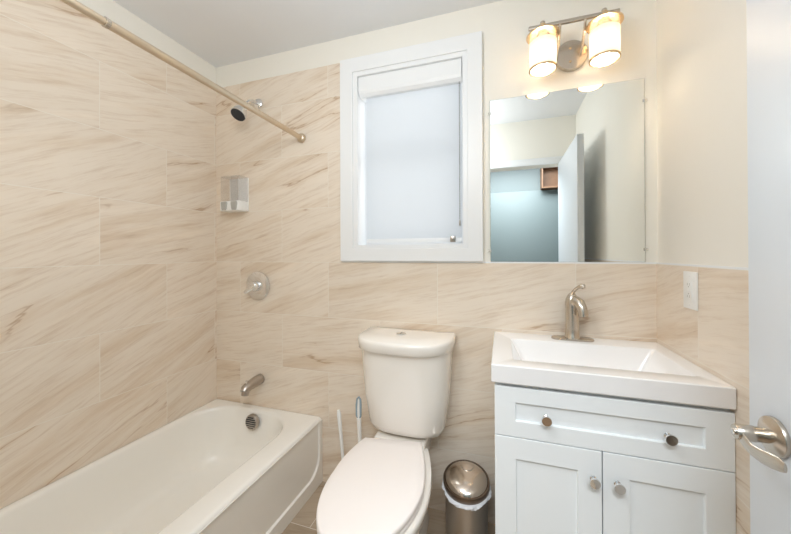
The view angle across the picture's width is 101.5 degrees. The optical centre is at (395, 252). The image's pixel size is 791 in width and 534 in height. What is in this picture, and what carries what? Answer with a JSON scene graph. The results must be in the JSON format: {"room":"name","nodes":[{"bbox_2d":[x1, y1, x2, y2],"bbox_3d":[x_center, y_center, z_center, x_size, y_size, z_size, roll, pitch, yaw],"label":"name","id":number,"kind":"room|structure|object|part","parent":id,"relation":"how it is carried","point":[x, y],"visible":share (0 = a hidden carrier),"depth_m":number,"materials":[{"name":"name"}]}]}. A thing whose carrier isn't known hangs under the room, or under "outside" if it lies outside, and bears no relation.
{"room":"bathroom","nodes":[
{"label":"bathroom","id":0,"kind":"room"},
{"bbox_2d":[0,0,216,508],"bbox_3d":[-1.412,0.051,1.372,0.120,2.452,1.847,0,0,18],"label":"wall","id":1,"kind":"structure","parent":0,"point":[108,241],"depth_m":1.43,"materials":[{"name":"beige tile"}]},
{"bbox_2d":[113,0,501,67],"bbox_3d":[-0.247,-1.221,1.045,2.510,0.080,1.947,0,0,18],"label":"ceiling","id":2,"kind":"structure","parent":0,"point":[219,32],"depth_m":1.63,"materials":[{"name":"white paint"}]},
{"bbox_2d":[282,481,494,533],"bbox_3d":[-0.268,1.311,0.942,2.510,0.080,1.747,0,0,18],"label":"floor","id":3,"kind":"structure","parent":0,"point":[304,522],"depth_m":1.53,"materials":[{"name":"tile"}]},
{"bbox_2d":[0,399,322,533],"bbox_3d":[-1.003,1.093,1.195,0.756,0.362,1.523,0,0,18],"label":"bathtub","id":4,"kind":"object","parent":3,"relation":"on","point":[222,466],"visible":1,"depth_m":1.51,"materials":[{"name":"white ceramic"}]},
{"bbox_2d":[337,409,343,459],"bbox_3d":[-0.251,1.031,1.612,0.086,0.483,0.084,0,0,18],"label":"toilet brush","id":5,"kind":"object","parent":3,"relation":"on","point":[339,419],"visible":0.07,"depth_m":1.61,"materials":[{"name":"white plastic"}]},
{"bbox_2d":[356,396,361,442],"bbox_3d":[-0.148,0.991,1.594,0.101,0.563,0.096,0,0,18],"label":"plunger","id":6,"kind":"object","parent":3,"relation":"on","point":[358,401],"visible":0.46,"depth_m":1.59,"materials":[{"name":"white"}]},
{"bbox_2d":[316,326,455,533],"bbox_3d":[-0.034,0.824,1.268,0.449,0.894,0.762,0,0,18],"label":"toilet","id":7,"kind":"object","parent":3,"relation":"on","point":[382,485],"visible":1,"depth_m":1.36,"materials":[{"name":"white ceramic"}]},
{"bbox_3d":[-0.073,0.842,1.184,0.354,0.023,0.577,0,0,18],"label":"seat lid","id":8,"kind":"part","parent":7,"relation":"part of","materials":[{"name":"white plastic"}]},
{"bbox_3d":[-0.073,0.864,1.184,0.352,0.016,0.574,0,0,18],"label":"seat","id":9,"kind":"part","parent":7,"relation":"part of","materials":[{"name":"white plastic"}]},
{"bbox_3d":[0.038,0.410,1.496,0.449,0.054,0.286,0,0,18],"label":"tank lid","id":10,"kind":"part","parent":7,"relation":"part of","materials":[{"name":"white ceramic"}]},
{"bbox_3d":[0.043,0.640,1.506,0.422,0.406,0.258,0,0,18],"label":"tank","id":11,"kind":"part","parent":7,"relation":"part of","materials":[{"name":"white ceramic"}]},
{"bbox_3d":[-0.043,1.072,1.237,0.362,0.398,0.672,0,0,18],"label":"bowl","id":12,"kind":"part","parent":7,"relation":"part of","materials":[{"name":"white ceramic"}]},
{"bbox_2d":[443,460,489,533],"bbox_3d":[0.301,1.103,1.385,0.204,0.334,0.197,0,0,-29],"label":"trash bin","id":13,"kind":"object","parent":3,"relation":"on","point":[466,482],"visible":1,"depth_m":1.33,"materials":[{"name":"silver metal"}]},
{"bbox_2d":[442,481,490,510],"bbox_3d":[0.303,1.001,1.385,0.207,0.060,0.206,0,0,18],"label":"liner","id":14,"kind":"object","parent":13,"relation":"in","point":[476,507],"visible":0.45,"depth_m":1.30,"materials":[{"name":"white plastic"}]},
{"bbox_2d":[495,382,735,533],"bbox_3d":[0.694,0.850,1.180,0.624,0.836,0.492,0,0,18],"label":"vanity cabinet","id":15,"kind":"object","parent":3,"relation":"on","point":[567,462],"visible":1,"depth_m":0.97,"materials":[{"name":"white paint"}]},
{"bbox_3d":[0.471,0.522,1.009,0.030,0.030,0.027,0,0,18],"label":"knob","id":16,"kind":"part","parent":15,"relation":"part of","materials":[{"name":"silver metal"}]},
{"bbox_3d":[0.479,0.887,1.030,0.308,0.572,0.018,0,0,18],"label":"door","id":17,"kind":"part","parent":15,"relation":"part of","materials":[{"name":"white paint"}]},
{"bbox_3d":[0.595,0.685,0.968,0.030,0.030,0.027,0,0,18],"label":"knob","id":18,"kind":"part","parent":15,"relation":"part of","materials":[{"name":"silver metal"}]},
{"bbox_2d":[491,331,736,409],"bbox_3d":[0.690,0.417,1.192,0.634,0.100,0.473,0,0,18],"label":"washbasin","id":19,"kind":"object","parent":15,"relation":"in","point":[621,368],"visible":0.99,"depth_m":1.04,"materials":[{"name":"white ceramic"}]},
{"bbox_2d":[551,284,593,341],"bbox_3d":[0.739,0.247,1.346,0.162,0.239,0.099,0,0,18],"label":"sink faucet","id":20,"kind":"object","parent":19,"relation":"on","point":[575,307],"visible":1,"depth_m":1.34,"materials":[{"name":"silver metal"}]},
{"bbox_3d":[0.745,0.362,1.363,0.162,0.010,0.056,0,0,18],"label":"deck plate","id":21,"kind":"part","parent":20,"relation":"part of","materials":[{"name":"silver metal"}]},
{"bbox_3d":[0.750,0.159,1.337,0.022,0.064,0.083,0,0,-13],"label":"handle","id":22,"kind":"part","parent":20,"relation":"part of","materials":[{"name":"silver metal"}]},
{"bbox_3d":[0.751,0.221,1.336,0.044,0.082,0.098,0,0,-13],"label":"spout","id":23,"kind":"part","parent":20,"relation":"part of","materials":[{"name":"silver metal"}]},
{"bbox_3d":[0.627,0.518,0.982,0.624,0.160,0.018,0,0,18],"label":"drawer","id":24,"kind":"part","parent":15,"relation":"part of","materials":[{"name":"white paint"}]},
{"bbox_3d":[0.655,0.687,0.948,0.030,0.030,0.027,0,0,18],"label":"knob","id":25,"kind":"part","parent":15,"relation":"part of","materials":[{"name":"silver metal"}]},
{"bbox_3d":[0.776,0.886,0.932,0.313,0.572,0.018,0,0,18],"label":"door","id":26,"kind":"part","parent":15,"relation":"part of","materials":[{"name":"white paint"}]},
{"bbox_3d":[0.772,0.522,0.910,0.030,0.030,0.027,0,0,18],"label":"knob","id":27,"kind":"part","parent":15,"relation":"part of","materials":[{"name":"silver metal"}]},
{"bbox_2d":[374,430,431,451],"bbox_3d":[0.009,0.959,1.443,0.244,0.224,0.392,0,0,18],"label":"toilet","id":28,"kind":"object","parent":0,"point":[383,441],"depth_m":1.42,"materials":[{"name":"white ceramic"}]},
{"bbox_2d":[216,0,657,522],"bbox_3d":[-0.007,0.046,1.756,2.326,2.452,0.158,0,0,18],"label":"wall","id":29,"kind":"structure","parent":0,"point":[302,337],"depth_m":1.74,"materials":[{"name":"beige tile"}]},
{"bbox_2d":[60,0,305,142],"bbox_3d":[-0.772,-0.660,1.121,0.053,0.068,1.526,0,0,18],"label":"shower rod","id":30,"kind":"object","parent":29,"relation":"attached to","point":[105,22],"visible":1,"depth_m":1.10,"materials":[{"name":"beige metal"}]},
{"bbox_2d":[220,178,248,212],"bbox_3d":[-0.971,-0.350,1.944,0.142,0.208,0.087,0,0,18],"label":"soap dispenser","id":31,"kind":"object","parent":29,"relation":"attached to","point":[239,188],"visible":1,"depth_m":1.96,"materials":[{"name":"white plastic"}]},
{"bbox_3d":[-0.958,-0.351,1.981,0.142,0.203,0.008,0,0,18],"label":"plate","id":32,"kind":"part","parent":31,"relation":"part of","materials":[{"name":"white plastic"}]},
{"bbox_2d":[230,98,261,120],"bbox_3d":[-0.861,-0.834,1.857,0.085,0.180,0.184,0,0,18],"label":"shower","id":33,"kind":"object","parent":29,"relation":"attached to","point":[238,112],"visible":0.76,"depth_m":1.81,"materials":[{"name":"silver metal"}]},
{"bbox_3d":[-0.844,-0.871,1.889,0.023,0.063,0.099,0,0,18],"label":"arm","id":34,"kind":"part","parent":33,"relation":"part of","materials":[{"name":"silver metal"}]},
{"bbox_2d":[240,374,263,395],"bbox_3d":[-0.831,0.765,1.863,0.059,0.085,0.147,0,0,18],"label":"tub spout","id":35,"kind":"object","parent":29,"relation":"attached to","point":[250,384],"visible":1,"depth_m":1.84,"materials":[{"name":"silver metal"}]},
{"bbox_2d":[244,272,269,299],"bbox_3d":[-0.832,0.199,1.907,0.170,0.170,0.068,0,0,18],"label":"shower valve","id":36,"kind":"object","parent":29,"relation":"attached to","point":[258,284],"visible":1,"depth_m":1.91,"materials":[{"name":"silver metal"}]},
{"bbox_3d":[-0.850,0.210,1.891,0.079,0.064,0.022,0,0,-1],"label":"lever","id":37,"kind":"part","parent":36,"relation":"part of","materials":[{"name":"silver metal"}]},
{"bbox_2d":[340,31,482,261],"bbox_3d":[0.078,-0.498,1.706,0.746,1.086,0.152,0,0,18],"label":"window","id":38,"kind":"structure","parent":29,"relation":"in","point":[354,246],"depth_m":1.64,"materials":[{"name":"white paint"}]},
{"bbox_2d":[358,58,461,243],"bbox_3d":[0.073,-0.496,1.685,0.546,0.892,0.078,0,0,18],"label":"roller blind","id":39,"kind":"object","parent":38,"relation":"attached to","point":[414,114],"visible":0.99,"depth_m":1.67,"materials":[{"name":"white fabric"}]},
{"bbox_3d":[0.087,-0.062,1.682,0.512,0.023,0.012,0,0,18],"label":"rail","id":40,"kind":"part","parent":39,"relation":"part of","materials":[{"name":"white paint"}]},
{"bbox_3d":[0.315,-0.503,1.590,0.005,0.696,0.004,0,0,18],"label":"pull chain","id":41,"kind":"part","parent":39,"relation":"part of","materials":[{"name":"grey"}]},
{"bbox_3d":[0.099,-0.492,1.760,0.553,0.903,0.035,0,0,18],"label":"sash frame","id":42,"kind":"part","parent":38,"relation":"part of","materials":[{"name":"white paint"}]},
{"bbox_2d":[342,261,747,269],"bbox_3d":[0.153,0.045,0.821,1.437,0.006,1.536,0,0,18],"label":"trim","id":43,"kind":"structure","parent":29,"relation":"attached to","point":[694,265],"depth_m":1.40,"materials":[{"name":"white paint"}]},
{"bbox_2d":[490,78,644,261],"bbox_3d":[0.738,-0.339,1.432,0.633,0.761,0.009,0,0,18],"label":"wall mirror","id":44,"kind":"object","parent":29,"relation":"attached to","point":[567,167],"visible":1,"depth_m":1.42,"materials":[{"name":"clear glass"}]},
{"bbox_2d":[526,8,623,76],"bbox_3d":[0.733,-0.868,1.346,0.354,0.203,0.177,0,0,18],"label":"vanity light","id":45,"kind":"object","parent":29,"relation":"attached to","point":[546,54],"visible":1,"depth_m":1.31,"materials":[{"name":"white glass"}]},
{"bbox_3d":[0.619,-0.827,1.358,0.105,0.111,0.105,0,0,18],"label":"lamp shade","id":46,"kind":"part","parent":45,"relation":"part of","materials":[{"name":"white glass"}]},
{"bbox_3d":[0.696,-0.896,1.384,0.011,0.104,0.107,0,0,18],"label":"arm","id":47,"kind":"part","parent":45,"relation":"part of","materials":[{"name":"silver metal"}]},
{"bbox_3d":[0.769,-0.862,1.416,0.132,0.132,0.022,0,0,18],"label":"plate","id":48,"kind":"part","parent":45,"relation":"part of","materials":[{"name":"silver metal"}]},
{"bbox_3d":[0.785,-0.897,1.355,0.011,0.104,0.107,0,0,18],"label":"arm","id":49,"kind":"part","parent":45,"relation":"part of","materials":[{"name":"silver metal"}]},
{"bbox_2d":[599,19,609,24],"bbox_3d":[0.832,-0.897,1.288,0.036,0.077,0.036,0,0,18],"label":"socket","id":50,"kind":"object","parent":45,"relation":"attached to","point":[601,21],"depth_m":1.27,"materials":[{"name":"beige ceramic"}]},
{"bbox_3d":[0.832,-0.828,1.288,0.105,0.111,0.105,0,0,18],"label":"lamp shade","id":51,"kind":"part","parent":45,"relation":"part of","materials":[{"name":"white glass"}]},
{"bbox_2d":[656,0,749,533],"bbox_3d":[0.897,0.039,0.614,0.120,2.452,1.847,0,0,18],"label":"wall","id":52,"kind":"structure","parent":0,"point":[702,154],"depth_m":1.00,"materials":[{"name":"white paint"}]},
{"bbox_2d":[683,271,697,310],"bbox_3d":[0.981,0.126,1.078,0.009,0.124,0.080,0,0,18],"label":"wall outlet","id":53,"kind":"object","parent":52,"relation":"attached to","point":[690,279],"visible":1,"depth_m":1.07,"materials":[{"name":"white plastic"}]},
{"bbox_2d":[686,280,691,300],"bbox_3d":[0.979,0.126,1.078,0.002,0.068,0.033,0,0,18],"label":"receptacle","id":54,"kind":"object","parent":53,"relation":"attached to","point":[688,282],"depth_m":1.08,"materials":[{"name":"white plastic"}]},
{"bbox_3d":[-0.527,0.043,0.173,2.326,2.452,0.120,0,0,18],"label":"wall","id":55,"kind":"structure","parent":0,"visible":0},
{"bbox_2d":[730,0,790,533],"bbox_3d":[0.601,0.242,0.284,0.157,2.025,0.747,0,0,18],"label":"door","id":56,"kind":"structure","parent":55,"relation":"in","point":[767,438],"depth_m":0.59,"materials":[{"name":"white paint"}]},
{"bbox_3d":[0.618,0.337,0.552,0.009,0.033,0.110,0,0,17],"label":"lever","id":57,"kind":"part","parent":56,"relation":"part of","materials":[{"name":"silver metal"}]},
{"bbox_3d":[0.674,0.330,0.581,0.014,0.069,0.069,0,0,18],"label":"handle","id":58,"kind":"part","parent":56,"relation":"part of","materials":[{"name":"silver metal"}]}
]}

